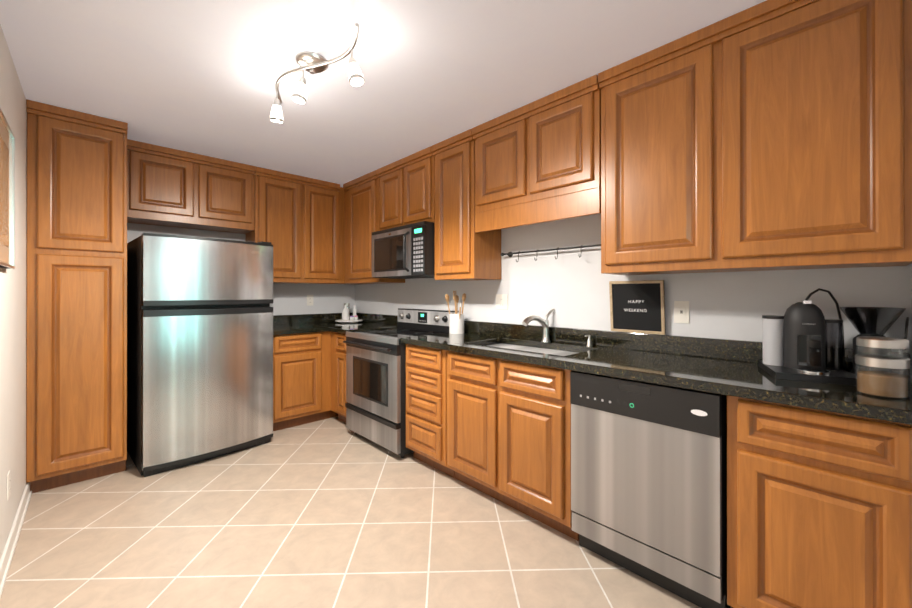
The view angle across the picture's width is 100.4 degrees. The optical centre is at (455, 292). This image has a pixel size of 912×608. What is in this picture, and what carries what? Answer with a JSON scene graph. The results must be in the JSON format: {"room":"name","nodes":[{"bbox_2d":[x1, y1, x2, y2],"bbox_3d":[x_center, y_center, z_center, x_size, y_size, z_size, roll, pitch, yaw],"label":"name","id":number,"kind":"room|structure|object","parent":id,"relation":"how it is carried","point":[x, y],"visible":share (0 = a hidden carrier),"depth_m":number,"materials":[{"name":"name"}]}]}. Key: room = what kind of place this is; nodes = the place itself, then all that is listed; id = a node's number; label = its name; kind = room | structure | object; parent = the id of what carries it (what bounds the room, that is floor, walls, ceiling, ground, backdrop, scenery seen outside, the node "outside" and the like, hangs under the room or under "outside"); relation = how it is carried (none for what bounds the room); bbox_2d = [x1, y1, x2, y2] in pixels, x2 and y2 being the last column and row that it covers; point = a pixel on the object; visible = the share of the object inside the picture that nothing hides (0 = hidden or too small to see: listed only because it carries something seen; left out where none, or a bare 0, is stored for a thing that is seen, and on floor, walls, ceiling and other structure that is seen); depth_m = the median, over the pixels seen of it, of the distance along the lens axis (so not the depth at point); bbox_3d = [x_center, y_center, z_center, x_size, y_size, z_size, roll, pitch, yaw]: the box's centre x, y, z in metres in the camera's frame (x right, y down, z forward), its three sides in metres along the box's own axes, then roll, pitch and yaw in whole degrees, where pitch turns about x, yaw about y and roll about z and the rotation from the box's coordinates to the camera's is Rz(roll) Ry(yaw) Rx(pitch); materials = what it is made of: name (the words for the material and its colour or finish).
{"room":"kitchen","nodes":[
{"label":"kitchen","id":0,"kind":"room"},
{"bbox_2d":[0,24,26,558],"bbox_3d":[-1.101,0.042,0.659,0.100,2.430,5.835,0,0,-44],"label":"wall","id":1,"kind":"structure","parent":0,"point":[13,326],"depth_m":1.97,"materials":[{"name":"paint"}]},
{"bbox_2d":[0,108,14,268],"bbox_3d":[-1.815,-0.422,1.496,0.026,0.620,0.790,0,0,-44],"label":"picture frame","id":2,"kind":"object","parent":1,"relation":"attached to","point":[7,198],"visible":1,"depth_m":1.68,"materials":[{"name":"beige"}]},
{"bbox_2d":[7,470,10,499],"bbox_3d":[-2.148,0.925,1.827,0.006,0.118,0.072,0,0,-44],"label":"outlet","id":3,"kind":"object","parent":1,"relation":"attached to","point":[9,484],"visible":1,"depth_m":1.82,"materials":[{"name":"white plastic"}]},
{"bbox_2d":[0,482,31,597],"bbox_3d":[-0.873,1.214,0.505,0.020,0.085,5.300,0,0,-44],"label":"baseboard","id":4,"kind":"structure","parent":1,"relation":"attached to","point":[9,549],"depth_m":1.87,"materials":[{"name":"white wood"}]},
{"bbox_2d":[127,223,354,314],"bbox_3d":[-2.186,0.047,3.729,2.782,2.430,0.100,0,0,-44],"label":"wall","id":5,"kind":"structure","parent":0,"point":[289,298],"depth_m":4.08,"materials":[{"name":"paint"}]},
{"bbox_2d":[127,139,255,233],"bbox_3d":[-2.295,-0.873,3.317,0.911,0.588,0.343,0,0,-44],"label":"upper cabinet","id":6,"kind":"object","parent":5,"relation":"attached to","point":[168,187],"visible":0.83,"depth_m":3.17,"materials":[{"name":"brown wood"}]},
{"bbox_2d":[245,167,345,283],"bbox_3d":[-1.533,-0.632,4.047,1.194,1.066,0.343,0,0,-44],"label":"upper cabinet","id":7,"kind":"object","parent":5,"relation":"attached to","point":[300,223],"visible":0.83,"depth_m":3.82,"materials":[{"name":"brown wood"}]},
{"bbox_2d":[307,295,312,305],"bbox_3d":[-1.613,0.084,4.204,0.072,0.118,0.006,0,0,-44],"label":"outlet","id":8,"kind":"object","parent":5,"relation":"attached to","point":[309,300],"visible":1,"depth_m":4.20,"materials":[{"name":"white plastic"}]},
{"bbox_2d":[0,416,731,607],"bbox_3d":[-0.133,1.288,1.584,2.782,0.060,6.035,0,0,-44],"label":"floor","id":9,"kind":"structure","parent":0,"point":[333,512],"depth_m":1.91,"materials":[{"name":"tile"}]},
{"bbox_2d":[26,99,127,492],"bbox_3d":[-2.670,0.046,2.707,0.464,2.428,0.703,0,0,-44],"label":"pantry cabinet","id":10,"kind":"object","parent":9,"relation":"on","point":[76,404],"visible":0.96,"depth_m":2.45,"materials":[{"name":"brown wood"}]},
{"bbox_2d":[127,233,272,476],"bbox_3d":[-2.065,0.418,3.102,0.741,1.685,0.855,0,0,42],"label":"refrigerator","id":11,"kind":"object","parent":9,"relation":"on","point":[199,349],"visible":1,"depth_m":2.79,"materials":[{"name":"silver metal"}]},
{"bbox_2d":[273,331,337,430],"bbox_3d":[-1.430,0.820,3.958,1.166,0.885,0.610,0,0,-44],"label":"base cabinet","id":12,"kind":"object","parent":9,"relation":"on","point":[301,378],"visible":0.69,"depth_m":3.54,"materials":[{"name":"brown wood"}]},
{"bbox_2d":[273,312,352,334],"bbox_3d":[-1.420,0.307,3.945,1.174,0.140,0.646,0,0,-44],"label":"countertop","id":13,"kind":"structure","parent":12,"relation":"on","point":[300,323],"depth_m":3.97,"materials":[{"name":"black stone"}]},
{"bbox_2d":[335,303,362,322],"bbox_3d":[-1.215,0.229,4.314,0.304,0.216,0.304,0,0,-44],"label":"tray","id":14,"kind":"object","parent":13,"relation":"on","point":[347,317],"visible":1,"depth_m":4.22,"materials":[{"name":"white ceramic"}]},
{"bbox_2d":[329,312,397,333],"bbox_3d":[-0.871,0.306,3.762,0.634,0.140,0.378,0,0,-44],"label":"countertop","id":15,"kind":"structure","parent":12,"relation":"on","point":[370,321],"depth_m":4.01,"materials":[{"name":"black stone"}]},
{"bbox_2d":[331,332,347,422],"bbox_3d":[-0.883,0.820,3.790,0.610,0.885,0.426,0,0,-44],"label":"base cabinet","id":16,"kind":"object","parent":9,"relation":"on","point":[338,374],"visible":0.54,"depth_m":3.60,"materials":[{"name":"brown wood"}]},
{"bbox_2d":[343,308,458,457],"bbox_3d":[-0.498,0.709,3.303,0.692,1.105,0.790,0,0,-44],"label":"range","id":17,"kind":"object","parent":9,"relation":"on","point":[375,405],"visible":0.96,"depth_m":3.08,"materials":[{"name":"silver metal"}]},
{"bbox_2d":[406,344,454,477],"bbox_3d":[-0.019,0.818,2.889,0.610,0.885,0.448,0,0,-44],"label":"base cabinet","id":18,"kind":"object","parent":9,"relation":"on","point":[426,405],"visible":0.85,"depth_m":2.65,"materials":[{"name":"brown wood"}]},
{"bbox_2d":[397,320,911,424],"bbox_3d":[0.673,0.396,2.151,0.634,0.326,2.481,0,0,-44],"label":"countertop","id":19,"kind":"structure","parent":18,"relation":"on","point":[729,367],"depth_m":1.83,"materials":[{"name":"black stone"}]},
{"bbox_2d":[445,291,465,333],"bbox_3d":[0.013,0.159,3.129,0.148,0.351,0.159,0,0,-44],"label":"utensil crock","id":20,"kind":"object","parent":19,"relation":"on","point":[456,322],"visible":1,"depth_m":3.09,"materials":[{"name":"white ceramic"}]},
{"bbox_2d":[522,309,554,341],"bbox_3d":[0.552,0.221,2.538,0.283,0.225,0.082,0,0,-44],"label":"faucet","id":21,"kind":"object","parent":19,"relation":"on","point":[544,322],"visible":0.98,"depth_m":2.56,"materials":[{"name":"silver metal"}]},
{"bbox_2d":[585,335,591,346],"bbox_3d":[0.815,0.297,2.345,0.067,0.072,0.033,0,0,-44],"label":"soap dispenser","id":22,"kind":"object","parent":19,"relation":"on","point":[589,343],"visible":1,"depth_m":2.35,"materials":[{"name":"silver metal"}]},
{"bbox_2d":[609,280,665,334],"bbox_3d":[1.034,0.082,2.182,0.016,0.300,0.300,-6,4,-44],"label":"sign","id":23,"kind":"object","parent":19,"relation":"on","point":[637,306],"visible":1,"depth_m":2.17,"materials":[{"name":"black fabric"}]},
{"bbox_2d":[758,288,856,385],"bbox_3d":[1.419,0.157,1.528,0.278,0.349,0.300,0,0,28],"label":"machine","id":24,"kind":"object","parent":19,"relation":"on","point":[803,340],"visible":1,"depth_m":1.51,"materials":[{"name":"black plastic"}]},
{"bbox_2d":[840,307,908,373],"bbox_3d":[1.604,0.195,1.459,0.174,0.274,0.186,0,0,-44],"label":"coffee grinder","id":25,"kind":"object","parent":19,"relation":"on","point":[873,321],"visible":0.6,"depth_m":1.43,"materials":[{"name":"black"}]},
{"bbox_2d":[855,336,909,399],"bbox_3d":[1.379,0.239,1.231,0.120,0.184,0.120,0,0,-44],"label":"glass jars","id":26,"kind":"object","parent":19,"relation":"on","point":[882,384],"visible":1,"depth_m":1.20,"materials":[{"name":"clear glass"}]},
{"bbox_2d":[447,350,578,540],"bbox_3d":[0.455,0.817,2.394,0.610,0.885,0.908,0,0,-44],"label":"base cabinet","id":27,"kind":"object","parent":9,"relation":"on","point":[508,432],"visible":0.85,"depth_m":2.11,"materials":[{"name":"brown wood"}]},
{"bbox_2d":[570,371,730,607],"bbox_3d":[0.978,0.821,1.826,0.604,0.876,0.605,0,0,-44],"label":"dishwasher","id":28,"kind":"object","parent":9,"relation":"on","point":[648,481],"visible":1,"depth_m":1.57,"materials":[{"name":"silver metal"}]},
{"bbox_2d":[727,395,911,607],"bbox_3d":[1.372,0.816,1.436,0.610,0.885,0.471,0,0,-44],"label":"base cabinet","id":29,"kind":"object","parent":9,"relation":"on","point":[819,508],"visible":0.88,"depth_m":1.22,"materials":[{"name":"brown wood"}]},
{"bbox_2d":[0,0,766,186],"bbox_3d":[-0.133,-1.212,1.589,2.782,0.080,6.035,0,0,-44],"label":"ceiling","id":30,"kind":"structure","parent":0,"point":[200,77],"depth_m":1.93,"materials":[{"name":"paint"}]},
{"bbox_2d":[270,23,363,122],"bbox_3d":[-0.714,-1.055,1.895,0.200,0.231,0.888,0,0,-44],"label":"spotlights","id":31,"kind":"object","parent":30,"relation":"attached to","point":[312,63],"visible":1,"depth_m":1.86,"materials":[{"name":"silver metal"}]},
{"bbox_2d":[355,214,911,381],"bbox_3d":[0.835,0.045,2.514,0.100,2.430,5.835,0,0,-44],"label":"wall","id":32,"kind":"structure","parent":0,"point":[570,287],"depth_m":2.39,"materials":[{"name":"paint"}]},
{"bbox_2d":[343,170,404,283],"bbox_3d":[-0.875,-0.632,3.978,0.343,1.066,0.691,0,0,-44],"label":"upper cabinet","id":33,"kind":"object","parent":32,"relation":"attached to","point":[362,208],"visible":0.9,"depth_m":3.83,"materials":[{"name":"brown wood"}]},
{"bbox_2d":[377,146,434,230],"bbox_3d":[-0.355,-0.867,3.435,0.343,0.598,0.798,0,0,-44],"label":"upper cabinet","id":34,"kind":"object","parent":32,"relation":"attached to","point":[407,190],"visible":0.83,"depth_m":3.27,"materials":[{"name":"brown wood"}]},
{"bbox_2d":[372,221,434,278],"bbox_3d":[-0.395,-0.351,3.396,0.454,0.425,0.790,0,0,-44],"label":"microwave","id":35,"kind":"object","parent":34,"relation":"attached to","point":[404,252],"visible":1,"depth_m":3.18,"materials":[{"name":"black"}]},
{"bbox_2d":[431,129,500,280],"bbox_3d":[0.077,-0.634,2.984,0.343,1.066,0.438,0,0,-44],"label":"upper cabinet","id":36,"kind":"object","parent":32,"relation":"attached to","point":[464,251],"visible":0.83,"depth_m":2.84,"materials":[{"name":"brown wood"}]},
{"bbox_2d":[496,294,507,309],"bbox_3d":[0.353,0.072,2.940,0.006,0.118,0.118,0,0,-44],"label":"outlet","id":37,"kind":"object","parent":32,"relation":"attached to","point":[502,301],"visible":1,"depth_m":2.93,"materials":[{"name":"white plastic"}]},
{"bbox_2d":[472,74,600,232],"bbox_3d":[0.554,-0.799,2.486,0.343,0.738,0.928,0,0,-44],"label":"upper cabinet","id":38,"kind":"object","parent":32,"relation":"attached to","point":[538,161],"visible":0.96,"depth_m":2.30,"materials":[{"name":"brown wood"}]},
{"bbox_2d":[500,244,600,261],"bbox_3d":[0.651,-0.266,2.574,0.084,0.092,0.895,0,0,-44],"label":"hooks","id":39,"kind":"object","parent":32,"relation":"attached to","point":[509,254],"visible":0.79,"depth_m":2.58,"materials":[{"name":"black metal"}]},
{"bbox_2d":[674,301,688,322],"bbox_3d":[1.213,0.105,2.043,0.006,0.118,0.072,0,0,-44],"label":"outlet","id":40,"kind":"object","parent":32,"relation":"attached to","point":[681,311],"visible":1,"depth_m":2.04,"materials":[{"name":"white plastic"}]},
{"bbox_2d":[598,0,911,274],"bbox_3d":[1.256,-0.636,1.753,0.343,1.066,1.086,0,0,-44],"label":"upper cabinet","id":41,"kind":"object","parent":32,"relation":"attached to","point":[767,135],"visible":1,"depth_m":1.53,"materials":[{"name":"brown wood"}]},
{"bbox_2d":[911,263,911,300],"bbox_3d":[2.035,0.042,0.677,0.710,2.430,1.522,0,0,-44],"label":"wall","id":42,"kind":"structure","parent":0,"point":[911,281],"depth_m":1.47,"materials":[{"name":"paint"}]}
]}

